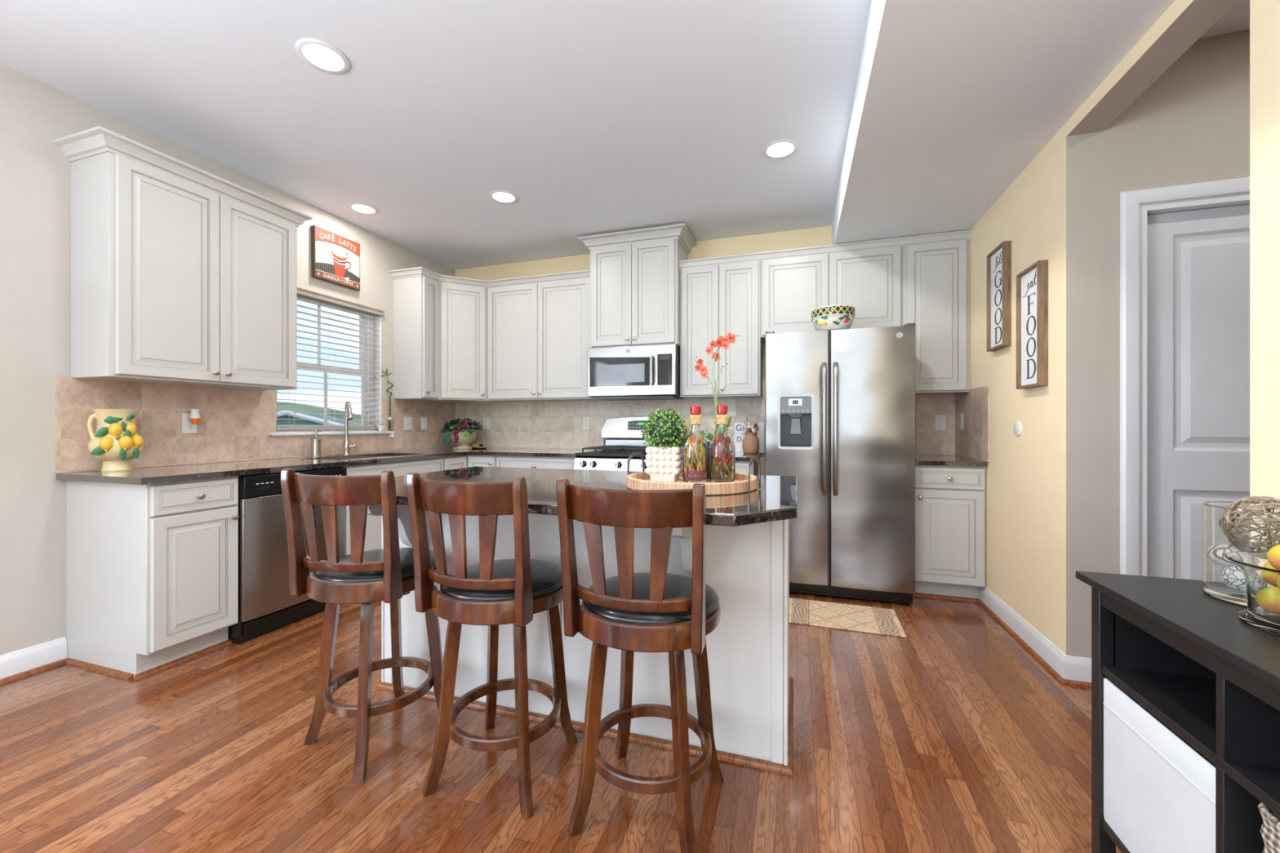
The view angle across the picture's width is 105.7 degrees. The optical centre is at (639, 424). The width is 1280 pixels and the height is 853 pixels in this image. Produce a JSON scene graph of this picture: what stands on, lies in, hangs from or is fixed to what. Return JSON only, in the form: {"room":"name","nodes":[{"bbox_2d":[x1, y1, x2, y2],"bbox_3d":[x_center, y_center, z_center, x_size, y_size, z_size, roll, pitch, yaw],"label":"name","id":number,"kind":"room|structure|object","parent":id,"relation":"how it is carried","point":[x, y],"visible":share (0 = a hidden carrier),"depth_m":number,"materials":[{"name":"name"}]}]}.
{"room":"kitchen","nodes":[
{"label":"kitchen","id":0,"kind":"room"},
{"bbox_2d":[0,63,455,655],"bbox_3d":[-3.219,-0.232,1.254,0.150,2.756,8.000,0,0,18],"label":"wall","id":1,"kind":"structure","parent":0,"point":[35,173],"depth_m":2.28,"materials":[{"name":"beige paint"}]},
{"bbox_2d":[0,636,66,679],"bbox_3d":[-3.575,1.086,-0.114,0.014,0.120,5.178,0,0,18],"label":"baseboard","id":2,"kind":"structure","parent":1,"relation":"attached to","point":[13,663],"depth_m":2.24,"materials":[{"name":"white paint"}]},
{"bbox_2d":[0,657,133,684],"bbox_3d":[-3.326,1.137,-0.193,0.506,0.019,5.180,0,0,18],"label":"trim","id":3,"kind":"structure","parent":1,"relation":"attached to","point":[104,670],"depth_m":2.24,"materials":[{"name":"brown wood"}]},
{"bbox_2d":[53,125,312,226],"bbox_3d":[-2.469,-1.319,2.741,0.365,0.075,1.020,0,0,18],"label":"trim","id":4,"kind":"structure","parent":1,"relation":"attached to","point":[96,140],"depth_m":2.44,"materials":[{"name":"beige paint"}]},
{"bbox_2d":[71,151,297,390],"bbox_3d":[-2.474,-0.761,2.742,0.354,1.065,0.900,0,0,18],"label":"upper cabinet","id":5,"kind":"object","parent":1,"relation":"attached to","point":[175,280],"visible":1,"depth_m":2.51,"materials":[{"name":"beige paint"}]},
{"bbox_2d":[182,413,196,433],"bbox_3d":[-2.621,-0.009,2.821,0.008,0.117,0.072,0,0,18],"label":"wall outlet","id":6,"kind":"object","parent":1,"relation":"attached to","point":[188,427],"visible":0.8,"depth_m":2.81,"materials":[{"name":"white plastic"}]},
{"bbox_2d":[186,417,193,429],"bbox_3d":[-2.618,-0.009,2.820,0.002,0.074,0.034,0,0,18],"label":"socket","id":7,"kind":"object","parent":6,"relation":"attached to","point":[189,425],"depth_m":2.82,"materials":[{"name":"white plastic"}]},
{"bbox_2d":[190,408,200,424],"bbox_3d":[-2.582,-0.048,2.816,0.041,0.088,0.045,0,0,18],"label":"air freshener","id":8,"kind":"object","parent":6,"relation":"attached to","point":[194,413],"visible":1,"depth_m":2.80,"materials":[{"name":"white plastic"}]},
{"bbox_2d":[191,418,199,424],"bbox_3d":[-2.582,-0.021,2.816,0.040,0.034,0.040,0,0,18],"label":"oil bottle","id":9,"kind":"object","parent":8,"relation":"on","point":[195,421],"depth_m":2.80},
{"bbox_2d":[55,375,455,473],"bbox_3d":[-2.354,-0.002,3.677,0.008,0.466,2.857,0,0,18],"label":"backsplash","id":10,"kind":"structure","parent":1,"relation":"attached to","point":[235,424],"depth_m":2.90,"materials":[{"name":"tile"}]},
{"bbox_2d":[268,295,394,437],"bbox_3d":[-2.386,-0.439,3.757,0.202,1.089,1.035,0,0,18],"label":"window","id":11,"kind":"structure","parent":1,"relation":"in","point":[337,419],"depth_m":3.84,"materials":[{"name":"plastic"}]},
{"bbox_2d":[275,286,384,430],"bbox_3d":[-2.359,-0.466,3.732,0.086,1.024,0.893,0,0,18],"label":"window blind","id":12,"kind":"object","parent":11,"relation":"attached to","point":[306,293],"visible":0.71,"depth_m":3.71,"materials":[{"name":"plastic"}]},
{"bbox_2d":[377,424,385,431],"bbox_3d":[-2.189,0.022,4.104,0.062,0.060,0.062,0,0,18],"label":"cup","id":13,"kind":"object","parent":11,"relation":"on","point":[381,427],"visible":1,"depth_m":4.08,"materials":[{"name":"white ceramic"}]},
{"bbox_2d":[380,368,393,431],"bbox_3d":[-2.176,-0.225,4.173,0.047,0.554,0.140,0,0,18],"label":"bamboo","id":14,"kind":"object","parent":11,"relation":"on","point":[389,421],"visible":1,"depth_m":4.19,"materials":[{"name":"green plant"}]},
{"bbox_2d":[386,419,393,431],"bbox_3d":[-2.166,0.002,4.202,0.042,0.100,0.042,0,0,18],"label":"vase","id":15,"kind":"object","parent":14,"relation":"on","point":[389,422],"depth_m":4.19,"materials":[{"name":"clear glass"}]},
{"bbox_2d":[311,225,359,290],"bbox_3d":[-2.322,-1.269,3.720,0.042,0.375,0.387,0,0,18],"label":"picture","id":16,"kind":"object","parent":1,"relation":"attached to","point":[335,258],"visible":1,"depth_m":3.69},
{"bbox_2d":[404,417,412,430],"bbox_3d":[-2.103,-0.011,4.409,0.018,0.117,0.095,0,0,18],"label":"light switch","id":17,"kind":"object","parent":1,"relation":"attached to","point":[407,420],"visible":1,"depth_m":4.40,"materials":[{"name":"white plastic"}]},
{"bbox_2d":[393,275,438,399],"bbox_3d":[-1.969,-0.761,4.305,0.354,1.065,0.204,0,0,18],"label":"upper cabinet","id":18,"kind":"object","parent":1,"relation":"attached to","point":[415,299],"visible":1,"depth_m":4.22,"materials":[{"name":"beige paint"}]},
{"bbox_2d":[389,266,590,288],"bbox_3d":[-1.301,-1.312,4.354,1.777,0.060,0.425,0,0,-3],"label":"trim","id":19,"kind":"structure","parent":18,"relation":"attached to","point":[418,271],"depth_m":4.35,"materials":[{"name":"beige paint"}]},
{"bbox_2d":[421,417,426,430],"bbox_3d":[-2.046,-0.011,4.601,0.009,0.117,0.072,0,0,18],"label":"light switch","id":20,"kind":"object","parent":1,"relation":"attached to","point":[424,420],"visible":1,"depth_m":4.59,"materials":[{"name":"white plastic"}]},
{"bbox_2d":[0,591,1121,852],"bbox_3d":[-0.166,1.171,0.295,6.550,0.050,8.250,0,0,18],"label":"floor","id":21,"kind":"structure","parent":0,"point":[948,735],"depth_m":1.62,"materials":[{"name":"brown wood"}]},
{"bbox_2d":[66,475,239,678],"bbox_3d":[-2.414,0.704,2.431,0.660,0.884,0.375,0,0,18],"label":"base cabinet","id":22,"kind":"object","parent":21,"relation":"on","point":[152,570],"visible":0.95,"depth_m":2.28,"materials":[{"name":"beige paint"}]},
{"bbox_2d":[134,639,231,679],"bbox_3d":[-2.210,1.137,2.366,0.019,0.019,0.385,0,0,18],"label":"trim","id":23,"kind":"structure","parent":21,"relation":"on","point":[171,664],"depth_m":2.34,"materials":[{"name":"brown wood"}]},
{"bbox_2d":[228,466,346,644],"bbox_3d":[-2.248,0.706,2.897,0.610,0.880,0.600,0,0,18],"label":"dishwasher","id":24,"kind":"object","parent":21,"relation":"on","point":[266,605],"visible":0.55,"depth_m":2.63,"materials":[{"name":"silver metal"}]},
{"bbox_2d":[280,468,443,784],"bbox_3d":[-0.952,0.646,1.750,0.482,1.000,0.499,0,0,33],"label":"bar stool","id":25,"kind":"object","parent":21,"relation":"on","point":[366,578],"visible":0.85,"depth_m":1.60,"materials":[{"name":"brown wood"}]},
{"bbox_2d":[315,547,435,582],"bbox_3d":[-0.957,0.510,1.801,0.410,0.041,0.410,0,0,10],"label":"seat cushion","id":26,"kind":"object","parent":25,"relation":"on","point":[406,573],"depth_m":1.65,"materials":[{"name":"black leather"}]},
{"bbox_2d":[340,456,443,555],"bbox_3d":[-2.027,0.704,3.629,0.660,0.884,0.918,0,0,18],"label":"base cabinet","id":27,"kind":"object","parent":21,"relation":"on","point":[373,527],"visible":0.06,"depth_m":3.34,"materials":[{"name":"beige paint"}]},
{"bbox_2d":[56,447,599,484],"bbox_3d":[-1.554,0.247,3.414,1.674,0.030,2.848,0,0,18],"label":"countertop","id":28,"kind":"structure","parent":27,"relation":"on","point":[153,475],"depth_m":2.88,"materials":[{"name":"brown stone"}]},
{"bbox_2d":[87,408,143,471],"bbox_3d":[-2.641,0.077,2.446,0.194,0.310,0.207,0,0,-45],"label":"pitcher","id":29,"kind":"object","parent":28,"relation":"on","point":[116,441],"visible":1,"depth_m":2.40,"materials":[{"name":"beige ceramic"}]},
{"bbox_2d":[310,429,321,457],"bbox_3d":[-2.328,0.132,3.487,0.068,0.200,0.073,0,0,-31],"label":"soap dispenser","id":30,"kind":"object","parent":28,"relation":"on","point":[316,442],"visible":0.99,"depth_m":3.47,"materials":[{"name":"silver metal"}]},
{"bbox_2d":[342,401,359,455],"bbox_3d":[-2.186,0.026,3.691,0.113,0.411,0.193,0,0,-40],"label":"faucet","id":31,"kind":"object","parent":28,"relation":"on","point":[348,410],"visible":1,"depth_m":3.71,"materials":[{"name":"silver metal"}]},
{"bbox_2d":[439,417,484,449],"bbox_3d":[-1.725,0.083,4.689,0.408,0.298,0.405,0,0,18],"label":"potted plant","id":32,"kind":"object","parent":28,"relation":"on","point":[461,440],"visible":1,"depth_m":4.59,"materials":[{"name":"stone"}]},
{"bbox_2d":[447,431,477,449],"bbox_3d":[-1.717,0.149,4.689,0.276,0.166,0.276,0,0,18],"label":"bowl","id":33,"kind":"object","parent":32,"relation":"on","point":[461,440],"depth_m":4.59,"materials":[{"name":"ceramic"}]},
{"bbox_2d":[471,443,486,448],"bbox_3d":[-1.571,0.207,4.742,0.135,0.050,0.041,0,0,18],"label":"box","id":34,"kind":"object","parent":28,"relation":"on","point":[475,446],"visible":1,"depth_m":4.72,"materials":[{"name":"brown wood"}]},
{"bbox_2d":[442,454,496,470],"bbox_3d":[-1.624,0.704,4.462,0.914,0.884,0.914,0,0,18],"label":"base cabinet","id":35,"kind":"object","parent":21,"relation":"on","point":[460,461],"visible":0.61,"depth_m":4.18,"materials":[{"name":"beige paint"}]},
{"bbox_2d":[406,472,577,820],"bbox_3d":[-0.461,0.646,1.604,0.420,1.000,0.480,0,0,15],"label":"bar stool","id":36,"kind":"object","parent":21,"relation":"on","point":[491,593],"visible":0.97,"depth_m":1.46,"materials":[{"name":"brown wood"}]},
{"bbox_2d":[440,558,562,600],"bbox_3d":[-0.452,0.510,1.634,0.410,0.041,0.410,0,0,18],"label":"seat cushion","id":37,"kind":"object","parent":36,"relation":"on","point":[546,576],"depth_m":1.53,"materials":[{"name":"black leather"}]},
{"bbox_2d":[496,455,574,469],"bbox_3d":[-0.783,0.704,4.324,0.770,0.884,0.660,0,0,18],"label":"base cabinet","id":38,"kind":"object","parent":21,"relation":"on","point":[534,462],"visible":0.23,"depth_m":4.04,"materials":[{"name":"beige paint"}]},
{"bbox_2d":[367,504,793,775],"bbox_3d":[-0.273,0.705,2.021,1.736,0.882,0.871,0,0,18],"label":"kitchen island","id":39,"kind":"object","parent":21,"relation":"on","point":[747,566],"visible":0.44,"depth_m":1.75,"materials":[{"name":"paint"}]},
{"bbox_2d":[394,466,797,526],"bbox_3d":[-0.265,0.248,1.964,1.714,0.032,1.035,0,0,18],"label":"island countertop","id":40,"kind":"structure","parent":39,"relation":"on","point":[776,499],"depth_m":1.75,"materials":[{"name":"black stone"}]},
{"bbox_2d":[626,452,760,495],"bbox_3d":[0.192,0.171,1.829,0.516,0.120,0.486,0,0,18],"label":"round tray","id":41,"kind":"object","parent":40,"relation":"on","point":[744,482],"visible":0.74,"depth_m":1.66,"materials":[{"name":"brown wood"}]},
{"bbox_2d":[640,408,688,481],"bbox_3d":[0.096,0.075,1.942,0.190,0.290,0.196,0,0,-21],"label":"planter","id":42,"kind":"object","parent":41,"relation":"on","point":[664,457],"visible":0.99,"depth_m":1.89,"materials":[{"name":"white ceramic"}]},
{"bbox_2d":[683,405,708,482],"bbox_3d":[0.217,0.072,1.893,0.099,0.296,0.099,0,0,3],"label":"oil bottle","id":43,"kind":"object","parent":41,"relation":"on","point":[695,448],"visible":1,"depth_m":1.86,"materials":[{"name":"clear glass"}]},
{"bbox_2d":[694,332,738,479],"bbox_3d":[0.314,-0.080,1.990,0.172,0.599,0.090,0,0,18],"label":"potted orchid","id":44,"kind":"object","parent":41,"relation":"on","point":[722,341],"visible":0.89,"depth_m":1.99,"materials":[{"name":"plant"}]},
{"bbox_2d":[709,404,734,482],"bbox_3d":[0.318,0.072,1.876,0.099,0.296,0.099,0,0,26],"label":"oil bottle","id":45,"kind":"object","parent":41,"relation":"on","point":[722,446],"visible":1,"depth_m":1.84,"materials":[{"name":"clear glass"}]},
{"bbox_2d":[573,416,684,471],"bbox_3d":[-0.069,0.536,4.035,0.762,1.220,0.742,0,0,18],"label":"gas range","id":46,"kind":"object","parent":21,"relation":"on","point":[614,455],"visible":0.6,"depth_m":3.97,"materials":[{"name":"metal"}]},
{"bbox_2d":[574,449,683,457],"bbox_3d":[-0.064,0.235,4.051,0.762,0.022,0.620,0,0,18],"label":"cooktop","id":47,"kind":"object","parent":46,"relation":"in","point":[601,453],"depth_m":3.85,"materials":[{"name":"black metal"}]},
{"bbox_2d":[556,478,724,852],"bbox_3d":[0.023,0.646,1.436,0.422,1.000,0.480,0,0,20],"label":"bar stool","id":48,"kind":"object","parent":21,"relation":"on","point":[655,611],"visible":1,"depth_m":1.28,"materials":[{"name":"brown wood"}]},
{"bbox_2d":[582,572,719,624],"bbox_3d":[0.032,0.510,1.466,0.410,0.041,0.410,0,0,17],"label":"seat cushion","id":49,"kind":"object","parent":48,"relation":"on","point":[677,586],"depth_m":1.35,"materials":[{"name":"black leather"}]},
{"bbox_2d":[681,457,759,475],"bbox_3d":[0.615,0.704,3.873,0.615,0.884,0.660,0,0,18],"label":"base cabinet","id":50,"kind":"object","parent":21,"relation":"on","point":[740,466],"visible":0.02,"depth_m":3.53,"materials":[{"name":"beige paint"}]},
{"bbox_2d":[681,452,760,461],"bbox_3d":[0.618,0.247,3.874,0.625,0.030,0.638,0,0,18],"label":"countertop","id":51,"kind":"structure","parent":50,"relation":"on","point":[739,456],"depth_m":3.63,"materials":[{"name":"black stone"}]},
{"bbox_2d":[733,422,764,453],"bbox_3d":[0.915,0.107,4.069,0.250,0.250,0.013,0,0,18],"label":"sign","id":52,"kind":"object","parent":51,"relation":"on","point":[740,431],"visible":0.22,"depth_m":4.08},
{"bbox_2d":[742,413,762,453],"bbox_3d":[0.920,0.069,3.954,0.167,0.326,0.172,0,0,18],"label":"clay vase","id":53,"kind":"object","parent":51,"relation":"on","point":[750,443],"visible":1,"depth_m":3.90,"materials":[{"name":"ceramic"}]},
{"bbox_2d":[742,432,759,453],"bbox_3d":[0.902,0.147,3.949,0.136,0.170,0.136,0,0,18],"label":"jar","id":54,"kind":"object","parent":53,"relation":"on","point":[750,443],"depth_m":3.90,"materials":[{"name":"ceramic"}]},
{"bbox_2d":[764,323,915,604],"bbox_3d":[1.386,0.247,3.471,0.911,1.768,0.836,0,0,18],"label":"refrigerator","id":55,"kind":"object","parent":21,"relation":"on","point":[840,405],"visible":0.96,"depth_m":3.12,"materials":[{"name":"metal"}]},
{"bbox_2d":[811,305,855,332],"bbox_3d":[1.320,-0.712,3.320,0.280,0.149,0.280,0,0,18],"label":"bowl","id":56,"kind":"object","parent":55,"relation":"on","point":[830,317],"visible":0.92,"depth_m":3.22,"materials":[{"name":"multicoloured ceramic"}]},
{"bbox_2d":[789,597,906,637],"bbox_3d":[1.208,1.142,2.902,0.620,0.007,0.410,0,0,19],"label":"kitchen mat","id":57,"kind":"object","parent":21,"relation":"on","point":[877,620],"visible":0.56,"depth_m":2.87,"materials":[{"name":"fabric"}]},
{"bbox_2d":[915,465,986,599],"bbox_3d":[2.079,0.704,3.400,0.415,0.884,0.660,0,0,18],"label":"base cabinet","id":58,"kind":"object","parent":21,"relation":"on","point":[951,500],"visible":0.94,"depth_m":3.12,"materials":[{"name":"beige paint"}]},
{"bbox_2d":[915,455,986,466],"bbox_3d":[2.072,0.247,3.405,0.416,0.030,0.638,0,0,18],"label":"countertop","id":59,"kind":"structure","parent":58,"relation":"on","point":[941,460],"depth_m":3.14,"materials":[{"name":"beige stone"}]},
{"bbox_2d":[1075,570,1279,852],"bbox_3d":[1.159,0.771,0.560,0.420,0.750,1.458,0,0,18],"label":"console table","id":60,"kind":"object","parent":21,"relation":"on","point":[1185,653],"visible":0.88,"depth_m":1.00,"materials":[{"name":"black paint"}]},
{"bbox_2d":[1101,818,1130,852],"bbox_3d":[1.161,1.021,0.550,0.381,0.020,1.380,0,0,18],"label":"shelf","id":61,"kind":"object","parent":60,"relation":"attached to","point":[1105,828],"depth_m":1.20,"materials":[{"name":"black paint"}]},
{"bbox_2d":[1102,678,1215,852],"bbox_3d":[1.298,0.829,1.022,0.349,0.363,0.353,0,0,18],"label":"storage bin","id":62,"kind":"object","parent":60,"relation":"on","point":[1159,790],"visible":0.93,"depth_m":1.08,"materials":[{"name":"white fabric"}]},
{"bbox_2d":[1101,664,1279,817],"bbox_3d":[1.161,0.626,0.550,0.381,0.020,1.380,0,0,18],"label":"shelf","id":63,"kind":"object","parent":60,"relation":"attached to","point":[1184,700],"depth_m":1.05,"materials":[{"name":"black paint"}]},
{"bbox_2d":[1203,501,1279,605],"bbox_3d":[1.402,0.291,1.094,0.172,0.210,0.172,0,0,18],"label":"vase","id":64,"kind":"object","parent":60,"relation":"on","point":[1225,530],"visible":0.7,"depth_m":1.08,"materials":[{"name":"clear"}]},
{"bbox_2d":[1226,496,1279,512],"bbox_3d":[1.407,0.231,1.089,0.141,0.138,0.139,0,0,18],"label":"ball","id":65,"kind":"object","parent":64,"relation":"in","point":[1265,501],"visible":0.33,"depth_m":1.08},
{"bbox_2d":[1223,551,1279,635],"bbox_3d":[1.289,0.333,0.929,0.218,0.126,0.218,0,0,18],"label":"glass fruit bowl","id":66,"kind":"object","parent":60,"relation":"on","point":[1263,584],"visible":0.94,"depth_m":0.95,"materials":[{"name":"clear"}]},
{"bbox_2d":[1262,561,1276,569],"bbox_3d":[1.296,0.298,0.979,0.049,0.058,0.048,0,0,43],"label":"mango","id":67,"kind":"object","parent":66,"relation":"in","point":[1267,565],"visible":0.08,"depth_m":0.98,"materials":[{"name":"yellow plant"}]},
{"bbox_2d":[1266,544,1279,570],"bbox_3d":[1.265,0.261,0.948,0.048,0.058,0.049,0,0,-14],"label":"mango","id":68,"kind":"object","parent":66,"relation":"in","point":[1273,553],"visible":0.97,"depth_m":0.95,"materials":[{"name":"yellow plant"}]},
{"bbox_2d":[1257,801,1279,852],"bbox_3d":[1.178,0.828,0.651,0.335,0.365,0.327,0,0,18],"label":"woven basket","id":69,"kind":"object","parent":60,"relation":"on","point":[1270,828],"visible":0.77,"depth_m":0.82,"materials":[{"name":"beige wicker"}]},
{"bbox_2d":[0,0,1249,270],"bbox_3d":[-0.166,-1.528,0.295,6.550,0.363,8.250,0,0,18],"label":"ceiling","id":70,"kind":"structure","parent":0,"point":[904,117],"depth_m":2.29,"materials":[{"name":"paint"}]},
{"bbox_2d":[295,38,350,73],"bbox_3d":[-1.382,-1.606,2.118,0.200,0.008,0.200,0,0,18],"label":"recessed light","id":71,"kind":"object","parent":70,"relation":"in","point":[322,55],"visible":1,"depth_m":2.11,"materials":[{"name":"white paint"}]},
{"bbox_2d":[303,44,342,68],"bbox_3d":[-1.382,-1.608,2.118,0.146,0.002,0.146,0,0,18],"label":"diffuser","id":72,"kind":"object","parent":71,"relation":"attached to","point":[318,55],"depth_m":2.12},
{"bbox_2d":[347,202,378,214],"bbox_3d":[-2.056,-1.606,3.606,0.200,0.008,0.200,0,0,18],"label":"recessed light","id":73,"kind":"object","parent":70,"relation":"in","point":[362,208],"visible":1,"depth_m":3.60,"materials":[{"name":"white paint"}]},
{"bbox_2d":[352,204,374,213],"bbox_3d":[-2.056,-1.608,3.606,0.146,0.002,0.146,0,0,18],"label":"diffuser","id":74,"kind":"object","parent":73,"relation":"attached to","point":[357,208],"depth_m":3.61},
{"bbox_2d":[488,190,518,204],"bbox_3d":[-0.961,-1.606,3.418,0.200,0.008,0.200,0,0,18],"label":"recessed light","id":75,"kind":"object","parent":70,"relation":"in","point":[505,197],"visible":1,"depth_m":3.41,"materials":[{"name":"white paint"}]},
{"bbox_2d":[493,192,514,201],"bbox_3d":[-0.961,-1.608,3.418,0.146,0.002,0.146,0,0,18],"label":"diffuser","id":76,"kind":"object","parent":75,"relation":"attached to","point":[497,197],"depth_m":3.42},
{"bbox_2d":[762,138,798,159],"bbox_3d":[0.818,-1.606,2.826,0.200,0.008,0.200,0,0,18],"label":"recessed light","id":77,"kind":"object","parent":70,"relation":"in","point":[784,148],"visible":1,"depth_m":2.82,"materials":[{"name":"white paint"}]},
{"bbox_2d":[767,142,793,155],"bbox_3d":[0.818,-1.608,2.826,0.146,0.002,0.146,0,0,18],"label":"diffuser","id":78,"kind":"object","parent":77,"relation":"attached to","point":[774,148],"depth_m":2.82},
{"bbox_2d":[455,226,955,475],"bbox_3d":[0.253,-0.232,4.416,4.817,2.756,0.150,0,0,18],"label":"wall","id":79,"kind":"structure","parent":0,"point":[820,236],"depth_m":4.21,"materials":[{"name":"yellow paint"}]},
{"bbox_2d":[417,282,505,403],"bbox_3d":[-1.720,-0.755,4.652,0.614,1.077,0.610,0,0,18],"label":"upper cabinet","id":80,"kind":"object","parent":79,"relation":"attached to","point":[463,310],"visible":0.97,"depth_m":4.44,"materials":[{"name":"beige paint"}]},
{"bbox_2d":[483,417,488,429],"bbox_3d":[-1.557,-0.013,4.907,0.072,0.117,0.008,0,0,18],"label":"wall outlet","id":81,"kind":"object","parent":79,"relation":"attached to","point":[486,420],"visible":1,"depth_m":4.90,"materials":[{"name":"white plastic"}]},
{"bbox_2d":[488,277,602,401],"bbox_3d":[-0.881,-0.761,4.516,1.072,1.065,0.354,0,0,18],"label":"upper cabinet","id":82,"kind":"object","parent":79,"relation":"attached to","point":[539,334],"visible":0.98,"depth_m":4.38,"materials":[{"name":"beige paint"}]},
{"bbox_2d":[582,417,590,429],"bbox_3d":[-0.505,-0.017,4.568,0.072,0.117,0.008,0,0,18],"label":"wall outlet","id":83,"kind":"object","parent":79,"relation":"attached to","point":[586,420],"visible":1,"depth_m":4.56,"materials":[{"name":"white plastic"}]},
{"bbox_2d":[455,396,764,452],"bbox_3d":[-0.422,-0.002,4.550,3.131,0.466,0.008,0,0,18],"label":"backsplash","id":84,"kind":"structure","parent":79,"relation":"attached to","point":[555,424],"depth_m":4.63,"materials":[{"name":"tile"}]},
{"bbox_2d":[590,238,687,347],"bbox_3d":[-0.013,-1.084,4.194,0.768,0.860,0.434,0,0,18],"label":"upper cabinet","id":85,"kind":"object","parent":79,"relation":"attached to","point":[635,287],"visible":0.94,"depth_m":4.01,"materials":[{"name":"beige paint"}]},
{"bbox_2d":[587,343,683,400],"bbox_3d":[-0.019,-0.438,4.176,0.766,0.427,0.472,0,0,18],"label":"microwave","id":86,"kind":"object","parent":85,"relation":"attached to","point":[651,371],"visible":1,"depth_m":3.99,"materials":[{"name":"white metal"}]},
{"bbox_2d":[577,222,696,254],"bbox_3d":[-0.017,-1.546,4.181,0.924,0.087,0.463,0,0,18],"label":"trim","id":87,"kind":"structure","parent":85,"relation":"attached to","point":[680,232],"depth_m":4.00,"materials":[{"name":"beige paint"}]},
{"bbox_2d":[680,260,763,399],"bbox_3d":[0.674,-0.761,4.014,0.645,1.065,0.354,0,0,18],"label":"upper cabinet","id":88,"kind":"object","parent":79,"relation":"attached to","point":[717,300],"visible":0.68,"depth_m":3.87,"materials":[{"name":"beige paint"}]},
{"bbox_2d":[725,409,737,417],"bbox_3d":[0.770,-0.094,4.156,0.117,0.074,0.008,0,0,18],"label":"wall outlet","id":89,"kind":"object","parent":79,"relation":"attached to","point":[733,414],"visible":0.84,"depth_m":4.15,"materials":[{"name":"white plastic"}]},
{"bbox_2d":[760,246,902,343],"bbox_3d":[1.455,-0.989,3.762,0.993,0.610,0.354,0,0,18],"label":"upper cabinet","id":90,"kind":"object","parent":79,"relation":"attached to","point":[870,281],"visible":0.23,"depth_m":3.61,"materials":[{"name":"beige paint"}]},
{"bbox_2d":[915,394,955,455],"bbox_3d":[2.170,-0.002,3.713,0.437,0.466,0.008,0,0,18],"label":"backsplash","id":91,"kind":"structure","parent":79,"relation":"attached to","point":[929,441],"depth_m":3.69,"materials":[{"name":"tile"}]},
{"bbox_2d":[902,239,969,395],"bbox_3d":[2.131,-0.761,3.560,0.415,1.065,0.324,0,0,18],"label":"upper cabinet","id":92,"kind":"object","parent":79,"relation":"attached to","point":[936,275],"visible":0.84,"depth_m":3.40,"materials":[{"name":"beige paint"}]},
{"bbox_2d":[934,414,946,430],"bbox_3d":[2.273,-0.019,3.671,0.072,0.117,0.008,0,0,18],"label":"wall outlet","id":93,"kind":"object","parent":79,"relation":"attached to","point":[940,420],"visible":1,"depth_m":3.67,"materials":[{"name":"white plastic"}]},
{"bbox_2d":[679,229,971,269],"bbox_3d":[1.302,-1.312,3.663,2.058,0.060,0.029,0,0,18],"label":"trim","id":94,"kind":"structure","parent":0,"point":[964,234],"depth_m":3.62,"materials":[{"name":"beige paint"}]},
{"bbox_2d":[912,592,979,602],"bbox_3d":[2.006,1.137,3.199,0.401,0.019,0.019,0,0,18],"label":"trim","id":95,"kind":"structure","parent":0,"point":[917,594],"depth_m":3.19,"materials":[{"name":"brown wood"}]},
{"bbox_2d":[959,0,1279,657],"bbox_3d":[1.213,-0.232,-0.176,0.130,2.756,8.000,0,0,18],"label":"wall","id":96,"kind":"structure","parent":0,"point":[1044,483],"depth_m":2.15,"materials":[{"name":"yellow paint"}]},
{"bbox_2d":[960,413,963,430],"bbox_3d":[2.314,-0.024,3.493,0.009,0.117,0.072,0,0,18],"label":"light switch","id":97,"kind":"object","parent":96,"relation":"attached to","point":[961,415],"visible":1,"depth_m":3.47,"materials":[{"name":"white plastic"}]},
{"bbox_2d":[955,385,989,462],"bbox_3d":[2.271,-0.007,3.331,0.008,0.476,0.656,0,0,18],"label":"backsplash","id":98,"kind":"structure","parent":96,"relation":"attached to","point":[972,442],"depth_m":3.27,"materials":[{"name":"tile"}]},
{"bbox_2d":[986,240,1011,351],"bbox_3d":[2.094,-0.739,2.834,0.040,0.585,0.245,0,0,18],"label":"wall sign","id":99,"kind":"object","parent":96,"relation":"attached to","point":[999,260],"visible":1,"depth_m":2.81,"materials":[{"name":"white wood"}]},
{"bbox_2d":[1013,421,1022,435],"bbox_3d":[2.041,0.020,2.623,0.012,0.082,0.082,0,0,18],"label":"disc","id":100,"kind":"object","parent":96,"relation":"attached to","point":[1017,428],"visible":1,"depth_m":2.61,"materials":[{"name":"white plastic"}]},
{"bbox_2d":[1016,259,1048,389],"bbox_3d":[1.966,-0.489,2.437,0.040,0.600,0.245,0,0,18],"label":"wall sign","id":101,"kind":"object","parent":96,"relation":"attached to","point":[1032,283],"visible":1,"depth_m":2.41,"materials":[{"name":"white wood"}]},
{"bbox_2d":[977,600,1091,688],"bbox_3d":[2.109,1.137,2.603,0.196,0.019,1.040,0,0,18],"label":"trim","id":102,"kind":"structure","parent":96,"relation":"attached to","point":[1056,676],"depth_m":2.37,"materials":[{"name":"brown wood"}]},
{"bbox_2d":[981,586,1091,682],"bbox_3d":[2.122,1.086,2.610,0.177,0.120,1.020,0,0,18],"label":"baseboard","id":103,"kind":"structure","parent":96,"relation":"attached to","point":[1068,667],"depth_m":2.36,"materials":[{"name":"white paint"}]},
{"bbox_2d":[1102,29,1249,573],"bbox_3d":[2.875,-0.232,1.908,1.753,2.756,0.120,0,0,18],"label":"wall","id":104,"kind":"structure","parent":0,"point":[1191,125],"depth_m":2.06,"materials":[{"name":"beige paint"}]},
{"bbox_2d":[1120,177,1249,580],"bbox_3d":[2.574,0.069,1.996,1.004,2.154,0.138,0,0,18],"label":"door","id":105,"kind":"structure","parent":104,"relation":"in","point":[1184,249],"depth_m":2.08,"materials":[{"name":"white paint"}]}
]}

